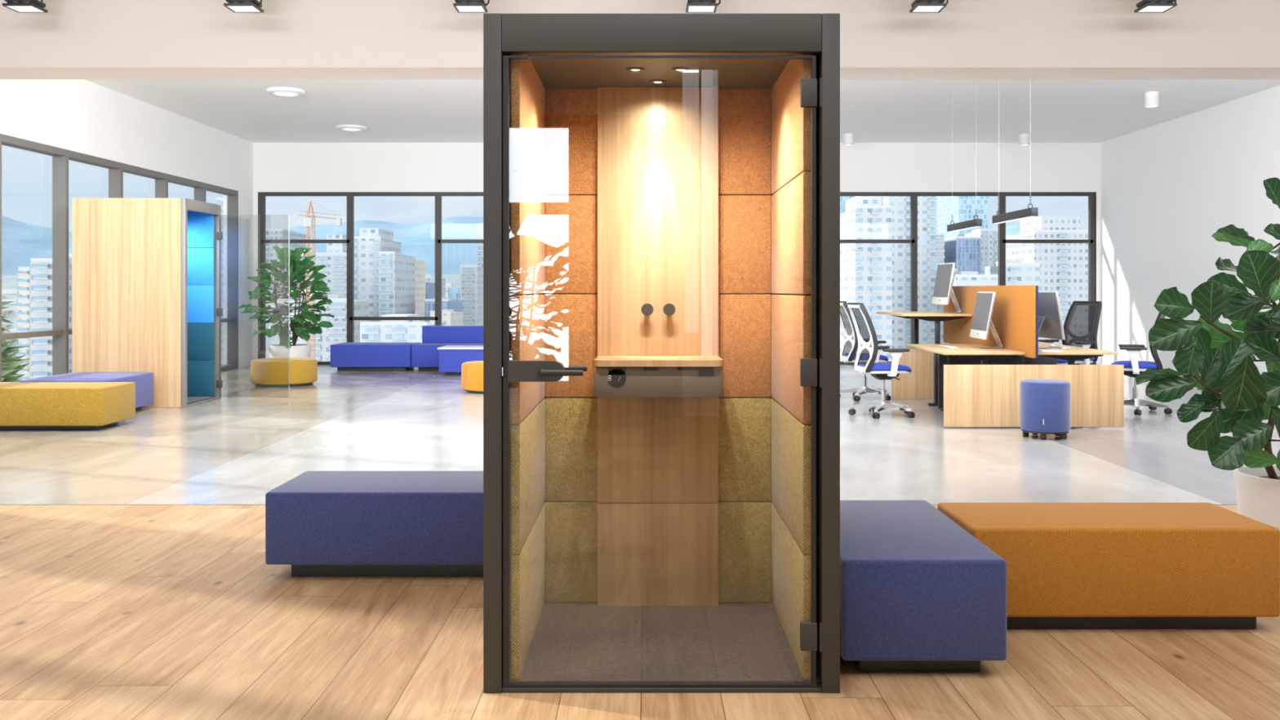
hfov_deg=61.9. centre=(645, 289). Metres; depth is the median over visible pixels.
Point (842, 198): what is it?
high rise
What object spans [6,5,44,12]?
diffuser
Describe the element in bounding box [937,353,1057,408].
frame
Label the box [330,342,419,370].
module
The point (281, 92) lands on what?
diffuser
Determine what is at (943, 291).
desktop computer
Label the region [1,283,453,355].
houses
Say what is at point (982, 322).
desktop computer
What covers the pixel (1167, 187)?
wall
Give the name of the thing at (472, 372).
pouf
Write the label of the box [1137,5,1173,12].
diffuser
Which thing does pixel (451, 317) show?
high rise
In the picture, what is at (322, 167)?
wall
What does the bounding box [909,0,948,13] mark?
floodlight
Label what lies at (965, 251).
high rise
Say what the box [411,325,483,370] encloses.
module
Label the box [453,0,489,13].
floodlight
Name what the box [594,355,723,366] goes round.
shelf
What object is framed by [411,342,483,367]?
cushion
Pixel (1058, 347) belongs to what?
keyboard
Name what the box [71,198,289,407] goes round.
booth
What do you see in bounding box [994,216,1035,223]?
diffuser
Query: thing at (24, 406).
bench
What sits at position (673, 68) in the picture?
recessed light
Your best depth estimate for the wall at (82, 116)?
14.35 m
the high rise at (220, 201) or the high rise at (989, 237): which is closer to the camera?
the high rise at (220, 201)
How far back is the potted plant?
16.87 m
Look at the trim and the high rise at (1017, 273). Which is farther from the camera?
the high rise at (1017, 273)
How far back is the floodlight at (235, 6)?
6.15 m
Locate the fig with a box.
[1135,177,1279,530]
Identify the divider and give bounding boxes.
[943,284,1038,362]
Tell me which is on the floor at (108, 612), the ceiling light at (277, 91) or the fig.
the fig
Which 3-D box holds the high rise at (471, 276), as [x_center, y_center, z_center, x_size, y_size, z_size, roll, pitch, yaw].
[-84.469,69.655,528.850,8.287,163.305,40.300,0,0,0]
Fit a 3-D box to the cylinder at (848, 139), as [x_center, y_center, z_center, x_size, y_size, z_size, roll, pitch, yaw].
[3.330,-2.453,17.500,0.170,0.180,0.170,0,0,0]
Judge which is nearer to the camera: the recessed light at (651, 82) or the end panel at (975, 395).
the recessed light at (651, 82)
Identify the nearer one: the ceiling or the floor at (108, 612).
the floor at (108, 612)
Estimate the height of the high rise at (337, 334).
151.206 m
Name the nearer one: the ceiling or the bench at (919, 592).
the bench at (919, 592)
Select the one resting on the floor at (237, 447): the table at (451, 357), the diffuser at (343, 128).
the table at (451, 357)
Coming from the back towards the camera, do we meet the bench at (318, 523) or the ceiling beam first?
the ceiling beam
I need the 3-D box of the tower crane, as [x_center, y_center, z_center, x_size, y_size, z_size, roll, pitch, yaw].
[-88.002,63.817,288.492,7.166,174.979,17.144,0,0,0]
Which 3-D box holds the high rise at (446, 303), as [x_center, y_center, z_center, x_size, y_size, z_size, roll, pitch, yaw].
[-78.610,77.296,416.800,8.776,148.022,31.200,0,0,0]
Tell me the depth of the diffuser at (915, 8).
6.17 m
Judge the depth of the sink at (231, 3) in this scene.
6.12 m
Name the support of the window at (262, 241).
in the wall at (322, 167)
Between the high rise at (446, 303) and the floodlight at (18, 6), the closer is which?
the floodlight at (18, 6)
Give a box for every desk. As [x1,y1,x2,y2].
[876,311,971,405]
[905,343,1025,411]
[1024,343,1118,364]
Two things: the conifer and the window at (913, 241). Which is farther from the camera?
the window at (913, 241)
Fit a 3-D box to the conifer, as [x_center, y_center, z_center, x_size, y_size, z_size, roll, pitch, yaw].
[-9.345,7.309,14.602,4.316,15.997,4.314,0,0,0]
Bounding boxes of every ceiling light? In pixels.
[266,87,305,97]
[335,124,367,131]
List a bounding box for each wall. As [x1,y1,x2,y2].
[0,79,253,367]
[253,142,1101,364]
[1101,84,1279,376]
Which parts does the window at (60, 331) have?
sill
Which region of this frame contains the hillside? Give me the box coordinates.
[1,273,459,376]
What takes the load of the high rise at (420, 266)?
on the ground
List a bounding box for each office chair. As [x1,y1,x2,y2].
[840,301,891,401]
[847,302,915,418]
[1038,301,1102,364]
[1111,312,1172,415]
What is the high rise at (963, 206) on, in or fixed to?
on the ground
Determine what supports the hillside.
on the ground
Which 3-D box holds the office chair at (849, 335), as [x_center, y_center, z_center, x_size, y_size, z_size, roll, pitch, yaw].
[2.611,0.723,12.768,0.683,1.166,0.679,0,0,-7]
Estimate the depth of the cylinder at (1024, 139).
17.43 m
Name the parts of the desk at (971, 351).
leg, leg, support arm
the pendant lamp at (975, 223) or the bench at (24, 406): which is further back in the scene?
the pendant lamp at (975, 223)
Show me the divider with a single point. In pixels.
(1015, 316)
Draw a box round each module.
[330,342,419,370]
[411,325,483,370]
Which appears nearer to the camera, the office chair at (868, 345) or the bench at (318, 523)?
the bench at (318, 523)
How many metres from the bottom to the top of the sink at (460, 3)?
0.036 m
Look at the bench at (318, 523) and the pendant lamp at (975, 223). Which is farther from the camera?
the pendant lamp at (975, 223)
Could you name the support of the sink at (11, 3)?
in the floodlight at (18, 6)
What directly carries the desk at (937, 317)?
on the floor at (237, 447)
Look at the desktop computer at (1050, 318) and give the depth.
10.69 m
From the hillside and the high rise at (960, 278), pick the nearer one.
the high rise at (960, 278)
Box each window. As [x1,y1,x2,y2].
[0,133,238,382]
[257,191,483,364]
[840,191,1096,364]
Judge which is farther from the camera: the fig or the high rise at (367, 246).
the high rise at (367, 246)
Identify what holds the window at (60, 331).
in the wall at (82, 116)
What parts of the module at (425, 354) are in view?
backrest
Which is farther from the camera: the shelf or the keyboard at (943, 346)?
the keyboard at (943, 346)
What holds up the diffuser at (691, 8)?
attached to the floodlight at (692, 6)
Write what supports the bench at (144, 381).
on the floor at (237, 447)
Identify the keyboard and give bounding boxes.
[937,345,957,347]
[1048,346,1071,348]
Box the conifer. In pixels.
[1,301,29,382]
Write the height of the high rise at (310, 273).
163.470 m
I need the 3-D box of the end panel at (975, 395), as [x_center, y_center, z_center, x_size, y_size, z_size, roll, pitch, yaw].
[3.655,1.002,10.043,1.690,0.585,0.025,0,0,0]
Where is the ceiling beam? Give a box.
[0,0,1279,79]
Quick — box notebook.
[1038,349,1063,351]
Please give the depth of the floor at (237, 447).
8.51 m
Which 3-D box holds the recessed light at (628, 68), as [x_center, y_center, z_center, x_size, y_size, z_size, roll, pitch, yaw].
[-0.037,-0.819,3.980,0.068,0.006,0.068,0,0,0]
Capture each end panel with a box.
[891,348,933,398]
[943,364,1124,426]
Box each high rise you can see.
[16,266,31,379]
[31,257,71,378]
[215,197,223,364]
[265,228,310,297]
[265,289,368,361]
[286,264,315,297]
[315,234,346,297]
[354,228,401,321]
[360,314,445,342]
[378,251,414,321]
[414,258,425,316]
[424,297,462,322]
[425,275,445,297]
[425,280,435,298]
[430,309,463,325]
[448,285,459,300]
[459,264,483,325]
[476,223,483,267]
[840,195,855,213]
[840,195,892,361]
[882,195,935,348]
[934,232,944,266]
[934,266,957,311]
[937,195,988,240]
[937,271,998,343]
[943,235,981,274]
[964,228,998,274]
[985,261,1039,339]
[1005,216,1088,344]
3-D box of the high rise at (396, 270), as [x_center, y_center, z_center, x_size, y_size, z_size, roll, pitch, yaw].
[-92.344,68.896,397.050,5.712,164.821,35.100,0,0,0]
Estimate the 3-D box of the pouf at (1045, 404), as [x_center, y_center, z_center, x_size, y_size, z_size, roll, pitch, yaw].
[3.530,1.054,9.420,0.420,0.506,0.420,0,0,0]
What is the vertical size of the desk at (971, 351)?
0.712 m
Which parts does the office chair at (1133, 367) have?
armrest, seat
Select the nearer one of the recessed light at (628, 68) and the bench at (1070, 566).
the recessed light at (628, 68)
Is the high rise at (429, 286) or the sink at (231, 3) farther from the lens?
the high rise at (429, 286)
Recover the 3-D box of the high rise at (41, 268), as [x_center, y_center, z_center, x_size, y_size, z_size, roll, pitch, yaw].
[-172.890,71.155,320.950,6.885,160.303,32.500,0,0,0]
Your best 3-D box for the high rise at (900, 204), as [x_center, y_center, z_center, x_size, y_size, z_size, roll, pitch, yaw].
[97.628,55.778,411.150,16.862,191.057,42.900,0,0,0]
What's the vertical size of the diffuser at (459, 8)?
0.008 m
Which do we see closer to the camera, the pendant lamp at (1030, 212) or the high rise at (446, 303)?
the pendant lamp at (1030, 212)
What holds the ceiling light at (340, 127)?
attached to the ceiling
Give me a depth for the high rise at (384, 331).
272.03 m
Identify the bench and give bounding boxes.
[0,382,135,430]
[17,372,153,410]
[265,471,483,576]
[840,500,1006,671]
[937,502,1279,629]
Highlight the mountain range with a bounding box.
[1,215,1019,275]
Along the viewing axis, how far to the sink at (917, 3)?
6.11 m
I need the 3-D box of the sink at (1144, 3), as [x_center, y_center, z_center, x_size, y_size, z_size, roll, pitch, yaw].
[2.955,-1.655,6.180,0.160,0.036,0.140,0,0,0]
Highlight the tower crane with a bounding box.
[296,200,342,358]
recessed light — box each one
[626,66,644,71]
[648,80,666,84]
[671,66,689,71]
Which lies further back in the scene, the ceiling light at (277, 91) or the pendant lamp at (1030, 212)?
the ceiling light at (277, 91)
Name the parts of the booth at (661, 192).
frame post, panel, lever, panel, ceiling panel, panel, frame post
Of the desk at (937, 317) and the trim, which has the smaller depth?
the trim
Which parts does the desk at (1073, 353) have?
leg, leg, support arm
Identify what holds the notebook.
on the desk at (1073, 353)
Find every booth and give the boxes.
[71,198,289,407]
[483,13,839,693]
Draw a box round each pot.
[268,343,311,357]
[1232,464,1279,530]
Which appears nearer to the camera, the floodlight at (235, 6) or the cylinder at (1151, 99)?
the floodlight at (235, 6)
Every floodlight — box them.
[2,0,48,13]
[223,0,263,13]
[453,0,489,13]
[685,0,720,13]
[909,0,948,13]
[1133,0,1177,13]
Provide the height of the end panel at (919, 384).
0.600 m
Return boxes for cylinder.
[843,133,853,146]
[1018,133,1030,146]
[1144,91,1159,107]
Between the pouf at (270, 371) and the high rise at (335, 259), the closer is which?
the pouf at (270, 371)
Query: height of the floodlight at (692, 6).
0.670 m
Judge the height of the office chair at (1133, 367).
1.166 m
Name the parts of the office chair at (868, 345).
frame, armrest, seat, armrest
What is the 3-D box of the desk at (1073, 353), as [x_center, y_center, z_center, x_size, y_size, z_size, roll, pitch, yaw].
[4.090,0.951,10.850,0.780,0.712,1.500,0,0,0]
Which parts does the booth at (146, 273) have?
panel, frame post, panel, frame post, lever, door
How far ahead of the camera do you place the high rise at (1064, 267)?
441.98 m
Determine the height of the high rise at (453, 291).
153.250 m
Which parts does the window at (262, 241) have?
sill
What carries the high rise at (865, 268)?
on the ground
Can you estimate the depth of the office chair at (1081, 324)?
12.60 m
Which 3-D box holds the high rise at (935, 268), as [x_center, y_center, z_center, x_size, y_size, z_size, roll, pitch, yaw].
[112.838,71.173,422.950,13.005,160.268,32.500,0,0,0]
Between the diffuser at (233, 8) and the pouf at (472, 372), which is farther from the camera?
the pouf at (472, 372)
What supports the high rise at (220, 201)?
on the ground
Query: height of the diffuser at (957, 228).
0.004 m
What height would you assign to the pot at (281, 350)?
0.420 m
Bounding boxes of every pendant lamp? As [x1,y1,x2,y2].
[946,79,982,231]
[991,79,1038,223]
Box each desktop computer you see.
[931,262,961,312]
[969,291,1003,347]
[1038,291,1065,347]
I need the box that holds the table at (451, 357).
[436,345,483,375]
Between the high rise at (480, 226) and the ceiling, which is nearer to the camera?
the ceiling
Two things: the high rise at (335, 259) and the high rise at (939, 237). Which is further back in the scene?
the high rise at (939, 237)
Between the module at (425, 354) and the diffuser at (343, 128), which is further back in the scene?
the module at (425, 354)
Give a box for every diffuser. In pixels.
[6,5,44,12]
[226,5,260,12]
[274,91,296,94]
[342,128,360,129]
[456,5,484,12]
[688,5,715,12]
[912,5,943,12]
[949,226,981,231]
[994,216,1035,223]
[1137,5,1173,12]
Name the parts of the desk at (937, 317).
support arm, leg, leg, support arm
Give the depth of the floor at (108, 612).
3.80 m
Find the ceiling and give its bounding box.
[84,79,1279,142]
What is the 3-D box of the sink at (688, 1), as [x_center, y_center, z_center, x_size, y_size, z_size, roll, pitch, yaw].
[0.324,-1.655,6.180,0.160,0.036,0.140,0,0,0]
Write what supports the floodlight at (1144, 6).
hanging from the ceiling
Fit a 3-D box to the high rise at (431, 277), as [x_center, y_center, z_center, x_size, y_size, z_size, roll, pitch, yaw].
[-143.538,70.944,712.600,14.376,160.725,31.200,0,0,0]
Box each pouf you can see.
[250,357,317,386]
[461,360,483,393]
[1019,378,1071,439]
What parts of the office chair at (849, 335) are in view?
frame, seat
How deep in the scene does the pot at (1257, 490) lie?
5.17 m
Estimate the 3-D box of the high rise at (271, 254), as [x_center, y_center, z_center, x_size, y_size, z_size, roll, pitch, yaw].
[-202.300,58.949,601.400,11.560,184.715,46.800,0,0,0]
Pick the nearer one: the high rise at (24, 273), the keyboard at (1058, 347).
the keyboard at (1058, 347)
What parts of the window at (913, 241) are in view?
sill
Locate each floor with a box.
[0,364,1279,504]
[0,505,1279,719]
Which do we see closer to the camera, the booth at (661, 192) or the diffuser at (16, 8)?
the booth at (661, 192)
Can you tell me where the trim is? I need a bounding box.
[0,504,1237,505]
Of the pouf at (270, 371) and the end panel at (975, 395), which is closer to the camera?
the end panel at (975, 395)

